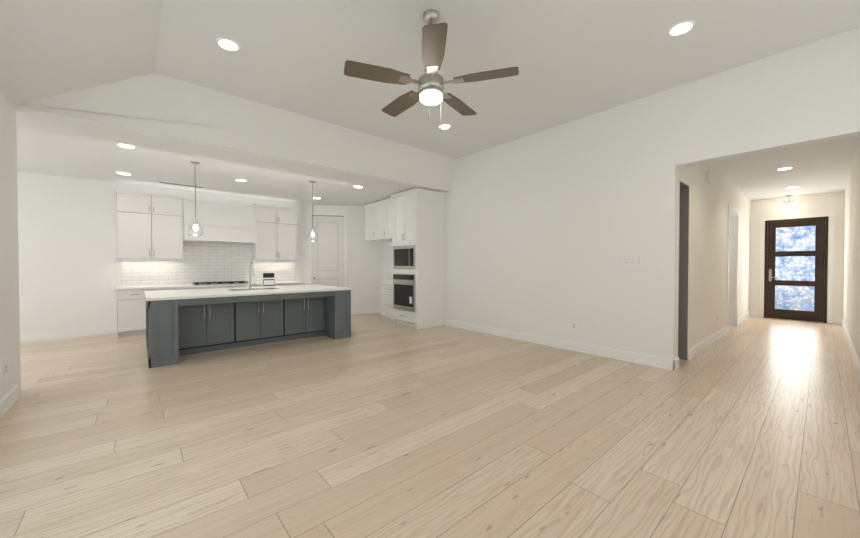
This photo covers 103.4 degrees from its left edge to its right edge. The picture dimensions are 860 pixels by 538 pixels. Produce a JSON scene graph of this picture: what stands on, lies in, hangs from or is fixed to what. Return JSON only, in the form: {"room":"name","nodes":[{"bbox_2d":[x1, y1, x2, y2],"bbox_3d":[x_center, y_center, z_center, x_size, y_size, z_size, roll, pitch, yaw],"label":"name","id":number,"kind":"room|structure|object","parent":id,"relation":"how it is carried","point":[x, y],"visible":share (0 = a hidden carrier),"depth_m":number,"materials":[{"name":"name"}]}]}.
{"room":"living room","nodes":[
{"label":"living room","id":0,"kind":"room"},
{"bbox_2d":[0,90,15,399],"bbox_3d":[-2.199,-0.464,0.940,0.200,3.660,6.510,-1,1,-41],"label":"wall","id":1,"kind":"structure","parent":0,"point":[7,335],"depth_m":3.29,"materials":[{"name":"paint"}]},
{"bbox_2d":[4,362,6,375],"bbox_3d":[-3.999,0.945,3.204,0.009,0.115,0.075,-1,1,-41],"label":"electrical outlet","id":2,"kind":"object","parent":1,"relation":"attached to","point":[5,369],"visible":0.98,"depth_m":3.19,"materials":[{"name":"paint"}]},
{"bbox_2d":[11,104,20,394],"bbox_3d":[-5.242,-0.214,2.741,2.450,3.110,0.190,-1,1,-41],"label":"wall","id":3,"kind":"structure","parent":0,"point":[16,247],"depth_m":3.50,"materials":[{"name":"paint"}]},
{"bbox_2d":[0,311,859,418],"bbox_3d":[0.680,1.227,5.995,15.700,0.140,10.350,-1,1,-41],"label":"baseboard","id":4,"kind":"structure","parent":3,"relation":"attached to","point":[9,399],"depth_m":5.71,"materials":[{"name":"paint"}]},
{"bbox_2d":[17,171,303,334],"bbox_3d":[-5.402,-0.281,7.654,9.000,3.110,0.150,-1,1,-41],"label":"wall","id":5,"kind":"structure","parent":0,"point":[67,236],"depth_m":6.38,"materials":[{"name":"paint"}]},
{"bbox_2d":[115,192,185,259],"bbox_3d":[-5.752,-0.854,7.008,1.035,1.293,0.350,-1,1,-41],"label":"upper cabinet","id":6,"kind":"object","parent":5,"relation":"attached to","point":[159,248],"depth_m":6.84,"materials":[{"name":"white wood"}]},
{"bbox_2d":[115,241,295,286],"bbox_3d":[-4.938,-0.170,7.946,3.560,1.020,0.012,-1,1,-41],"label":"backsplash","id":7,"kind":"structure","parent":5,"relation":"attached to","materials":[{"name":"tile"}]},
{"bbox_2d":[178,196,257,227],"bbox_3d":[-4.792,-1.243,7.754,1.518,0.550,0.470,-1,1,-41],"label":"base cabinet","id":8,"kind":"object","parent":5,"relation":"attached to","point":[209,213],"depth_m":7.53,"materials":[{"name":"white wood"}]},
{"bbox_2d":[183,197,256,243],"bbox_3d":[-4.755,-1.065,7.713,1.390,0.905,0.585,-1,1,-41],"label":"hood","id":9,"kind":"object","parent":8,"relation":"attached to","point":[221,222],"depth_m":7.56,"materials":[{"name":"paint"}]},
{"bbox_2d":[250,204,297,259],"bbox_3d":[-3.918,-0.876,8.595,1.015,1.293,0.350,-1,1,-41],"label":"upper cabinet","id":10,"kind":"object","parent":5,"relation":"attached to","point":[275,237],"depth_m":8.43,"materials":[{"name":"white wood"}]},
{"bbox_2d":[16,110,441,205],"bbox_3d":[-4.207,-1.777,6.253,9.000,0.120,3.800,-1,1,-41],"label":"ceiling","id":11,"kind":"structure","parent":0,"point":[48,145],"depth_m":5.72,"materials":[{"name":"paint"}]},
{"bbox_2d":[115,172,131,174],"bbox_3d":[-5.495,-1.710,6.092,0.214,0.008,0.214,-1,1,-41],"label":"recessed light","id":12,"kind":"object","parent":11,"relation":"in","point":[122,173],"visible":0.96,"depth_m":6.08,"materials":[{"name":"paint"}]},
{"bbox_2d":[116,143,136,148],"bbox_3d":[-4.179,-1.691,4.679,0.214,0.008,0.214,-1,1,-41],"label":"recessed light","id":13,"kind":"object","parent":11,"relation":"in","point":[123,145],"visible":0.98,"depth_m":4.68,"materials":[{"name":"paint"}]},
{"bbox_2d":[158,181,203,187],"bbox_3d":[-5.078,-1.721,6.955,0.750,0.009,0.090,-1,1,-41],"label":"ceiling vent","id":14,"kind":"object","parent":11,"relation":"in","point":[180,184],"visible":0.95,"depth_m":6.91,"materials":[{"name":"metal"}]},
{"bbox_2d":[188,161,202,236],"bbox_3d":[-3.750,-1.113,5.428,0.204,1.184,0.204,-1,1,-41],"label":"pendant light","id":15,"kind":"object","parent":11,"relation":"hanging from","point":[195,223],"visible":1,"depth_m":5.42,"materials":[{"name":"clear glass"}]},
{"bbox_2d":[307,180,317,241],"bbox_3d":[-2.306,-1.130,6.678,0.204,1.184,0.204,-1,1,-41],"label":"pendant light","id":16,"kind":"object","parent":11,"relation":"hanging from","point":[312,230],"visible":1,"depth_m":6.67,"materials":[{"name":"clear glass"}]},
{"bbox_2d":[13,73,455,191],"bbox_3d":[-1.970,-2.074,5.406,6.420,0.764,0.404,-1,1,-41],"label":"wall","id":17,"kind":"structure","parent":0,"point":[160,106],"depth_m":4.73,"materials":[{"name":"paint"}]},
{"bbox_2d":[303,204,382,308],"bbox_3d":[-2.401,-0.282,9.492,2.127,3.060,0.120,0,1,-10],"label":"wall","id":18,"kind":"structure","parent":0,"point":[365,267],"depth_m":9.51,"materials":[{"name":"paint"}]},
{"bbox_2d":[307,205,347,287],"bbox_3d":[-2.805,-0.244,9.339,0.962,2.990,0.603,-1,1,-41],"label":"pantry door","id":19,"kind":"structure","parent":18,"relation":"in","point":[327,257],"depth_m":9.34,"materials":[{"name":"paint"}]},
{"bbox_2d":[351,308,379,313],"bbox_3d":[-2.390,1.179,9.445,2.087,0.140,0.016,0,1,-10],"label":"baseboard","id":20,"kind":"structure","parent":18,"relation":"attached to","point":[365,310],"depth_m":9.54,"materials":[{"name":"paint"}]},
{"bbox_2d":[0,313,859,537],"bbox_3d":[0.686,1.356,6.067,16.400,0.120,11.050,-1,1,-41],"label":"floor","id":21,"kind":"structure","parent":0,"point":[374,425],"depth_m":2.67,"materials":[{"name":"brown wood"}]},
{"bbox_2d":[116,288,157,337],"bbox_3d":[-5.851,0.841,6.767,0.579,0.890,0.620,-1,1,-41],"label":"base cabinet","id":22,"kind":"object","parent":21,"relation":"on","point":[130,306],"depth_m":6.50,"materials":[{"name":"white wood"}]},
{"bbox_2d":[114,280,304,291],"bbox_3d":[-4.730,0.363,7.712,3.560,0.040,0.650,-1,1,-41],"label":"countertop","id":23,"kind":"structure","parent":22,"relation":"on","point":[136,286],"depth_m":7.20,"materials":[{"name":"white stone"}]},
{"bbox_2d":[191,281,248,285],"bbox_3d":[-4.723,0.320,7.697,1.090,0.047,0.520,-1,1,-41],"label":"cooktop","id":24,"kind":"object","parent":23,"relation":"in","point":[228,282],"depth_m":7.57,"materials":[{"name":"metal"}]},
{"bbox_2d":[158,288,189,290],"bbox_3d":[-5.465,0.836,7.102,0.679,0.890,0.620,-1,1,-41],"label":"base cabinet","id":25,"kind":"object","parent":21,"relation":"on","point":[159,289],"depth_m":6.89,"materials":[{"name":"white wood"}]},
{"bbox_2d":[190,284,257,288],"bbox_3d":[-4.743,0.828,7.726,1.348,0.890,0.620,-1,1,-41],"label":"base cabinet","id":26,"kind":"object","parent":21,"relation":"on","point":[243,285],"depth_m":7.74,"materials":[{"name":"white wood"}]},
{"bbox_2d":[146,290,350,367],"bbox_3d":[-3.122,0.848,6.052,2.950,0.895,1.560,-1,1,-41],"label":"kitchen island","id":27,"kind":"object","parent":21,"relation":"on","point":[186,322],"depth_m":5.53,"materials":[{"name":"grey wood"}]},
{"bbox_2d":[144,286,351,301],"bbox_3d":[-3.129,0.383,6.053,2.990,0.035,1.620,-1,1,-41],"label":"island countertop","id":28,"kind":"structure","parent":27,"relation":"on","point":[163,295],"depth_m":5.61,"materials":[{"name":"white stone"}]},
{"bbox_2d":[258,284,285,286],"bbox_3d":[-4.029,0.819,8.344,0.659,0.890,0.620,-1,1,-41],"label":"base cabinet","id":29,"kind":"object","parent":21,"relation":"on","point":[259,285],"depth_m":8.21,"materials":[{"name":"white wood"}]},
{"bbox_2d":[380,284,390,319],"bbox_3d":[-0.769,0.817,8.485,0.620,0.890,0.760,-1,1,-41],"label":"base cabinet","id":30,"kind":"object","parent":21,"relation":"on","point":[385,289],"depth_m":8.41,"materials":[{"name":"white wood"}]},
{"bbox_2d":[379,282,391,284],"bbox_3d":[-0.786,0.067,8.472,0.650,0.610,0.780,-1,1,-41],"label":"countertop","id":31,"kind":"structure","parent":30,"relation":"on","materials":[{"name":"stone"}]},
{"bbox_2d":[391,188,442,328],"bbox_3d":[-0.288,-0.191,7.776,0.804,2.927,0.920,-1,1,-41],"label":"tall cabinet","id":32,"kind":"object","parent":21,"relation":"on","point":[409,224],"depth_m":7.45,"materials":[{"name":"white wood"}]},
{"bbox_2d":[0,0,859,158],"bbox_3d":[0.238,-2.000,2.969,6.570,0.884,6.720,-1,1,-41],"label":"ceiling","id":33,"kind":"structure","parent":0,"point":[572,60],"depth_m":3.49,"materials":[{"name":"paint"}]},
{"bbox_2d":[216,38,239,51],"bbox_3d":[-2.092,-2.325,3.527,0.214,0.008,0.214,-1,1,-41],"label":"recessed light","id":34,"kind":"object","parent":33,"relation":"in","point":[228,44],"visible":1,"depth_m":3.52,"materials":[{"name":"paint"}]},
{"bbox_2d":[344,9,518,129],"bbox_3d":[-0.011,-1.804,3.160,1.519,1.039,1.470,-1,1,-41],"label":"fan","id":35,"kind":"object","parent":33,"relation":"hanging from","point":[431,82],"visible":1,"depth_m":3.00,"materials":[{"name":"brown wood"}]},
{"bbox_2d":[438,124,450,129],"bbox_3d":[0.243,-2.354,5.627,0.214,0.008,0.214,-1,1,-41],"label":"recessed light","id":36,"kind":"object","parent":33,"relation":"in","point":[446,126],"visible":0.92,"depth_m":5.61,"materials":[{"name":"paint"}]},
{"bbox_2d":[668,21,694,35],"bbox_3d":[2.427,-2.321,3.286,0.214,0.008,0.214,-1,1,-41],"label":"recessed light","id":37,"kind":"object","parent":33,"relation":"in","point":[681,28],"visible":1,"depth_m":3.28,"materials":[{"name":"paint"}]},
{"bbox_2d":[382,27,859,358],"bbox_3d":[1.380,-0.592,6.576,0.150,3.760,10.650,-1,1,-41],"label":"wall","id":38,"kind":"structure","parent":0,"point":[546,231],"depth_m":4.96,"materials":[{"name":"paint"}]},
{"bbox_2d":[371,200,382,239],"bbox_3d":[-1.017,-1.201,8.745,0.620,0.920,0.624,-1,1,-41],"label":"upper cabinet","id":39,"kind":"object","parent":38,"relation":"attached to","point":[376,209],"depth_m":8.66,"materials":[{"name":"white wood"}]},
{"bbox_2d":[365,204,390,241],"bbox_3d":[-1.329,-1.206,9.105,0.620,0.920,0.566,-1,1,-41],"label":"upper cabinet","id":40,"kind":"object","parent":38,"relation":"attached to","point":[367,210],"depth_m":8.99,"materials":[{"name":"white wood"}]},
{"bbox_2d":[383,200,390,239],"bbox_3d":[-0.705,-1.200,8.384,0.620,0.927,0.566,-1,1,-41],"label":"upper cabinet","id":41,"kind":"object","parent":38,"relation":"attached to","point":[386,203],"depth_m":8.32,"materials":[{"name":"white wood"}]},
{"bbox_2d":[572,322,576,329],"bbox_3d":[2.296,0.905,5.412,0.009,0.115,0.075,-1,1,-41],"label":"electrical outlet","id":42,"kind":"object","parent":38,"relation":"attached to","point":[574,325],"visible":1,"depth_m":5.40,"materials":[{"name":"plastic"}]},
{"bbox_2d":[623,257,640,265],"bbox_3d":[2.837,-0.106,4.771,0.011,0.114,0.217,-1,1,-41],"label":"light switch","id":43,"kind":"object","parent":38,"relation":"attached to","point":[634,261],"visible":1,"depth_m":4.76,"materials":[{"name":"plastic"}]},
{"bbox_2d":[676,162,750,356],"bbox_3d":[5.886,-0.290,6.836,7.000,3.150,0.120,-1,1,-41],"label":"wall","id":44,"kind":"structure","parent":0,"point":[708,247],"depth_m":5.82,"materials":[{"name":"paint"}]},
{"bbox_2d":[706,172,710,182],"bbox_3d":[4.565,-1.498,5.564,0.120,0.160,0.043,-1,1,-41],"label":"door chime","id":45,"kind":"object","parent":44,"relation":"attached to","point":[708,177],"visible":1,"depth_m":5.53,"materials":[{"name":"paint"}]},
{"bbox_2d":[678,181,738,359],"bbox_3d":[5.099,0.002,6.149,4.765,2.585,0.135,-1,1,-41],"label":"door frame","id":46,"kind":"structure","parent":44,"relation":"attached to","point":[732,269],"depth_m":4.93,"materials":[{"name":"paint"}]},
{"bbox_2d":[728,231,729,321],"bbox_3d":[5.878,-0.255,7.954,2.250,3.050,1.580,-1,1,-41],"label":"wall","id":47,"kind":"structure","parent":0,"point":[729,256],"depth_m":7.62,"materials":[{"name":"paint"}]},
{"bbox_2d":[707,135,859,200],"bbox_3d":[6.442,-1.816,6.172,7.000,0.120,1.820,-1,1,-41],"label":"ceiling","id":48,"kind":"structure","parent":0,"point":[822,167],"depth_m":5.99,"materials":[{"name":"paint"}]},
{"bbox_2d":[776,167,793,170],"bbox_3d":[6.191,-1.748,5.929,0.214,0.008,0.214,-1,1,-41],"label":"recessed light","id":49,"kind":"object","parent":48,"relation":"in","point":[784,168],"visible":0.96,"depth_m":5.90,"materials":[{"name":"paint"}]},
{"bbox_2d":[780,195,797,206],"bbox_3d":[8.696,-1.659,8.231,0.298,0.249,0.295,-1,1,-41],"label":"chandelier","id":50,"kind":"object","parent":48,"relation":"hanging from","point":[788,201],"visible":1,"depth_m":8.22,"materials":[{"name":"white glass"}]},
{"bbox_2d":[749,191,844,322],"bbox_3d":[9.032,-0.312,8.434,0.150,3.150,1.580,-1,1,-41],"label":"wall","id":51,"kind":"structure","parent":0,"point":[834,202],"depth_m":8.23,"materials":[{"name":"paint"}]},
{"bbox_2d":[759,213,833,322],"bbox_3d":[8.947,-0.026,8.338,0.104,2.580,1.220,-1,1,-41],"label":"front door","id":52,"kind":"structure","parent":51,"relation":"in","point":[796,259],"depth_m":8.31,"materials":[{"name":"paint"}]},
{"bbox_2d":[843,145,859,361],"bbox_3d":[6.998,-0.272,5.551,7.000,3.150,0.120,-1,1,-41],"label":"wall","id":53,"kind":"structure","parent":0,"point":[851,304],"depth_m":5.48,"materials":[{"name":"paint"}]}
]}

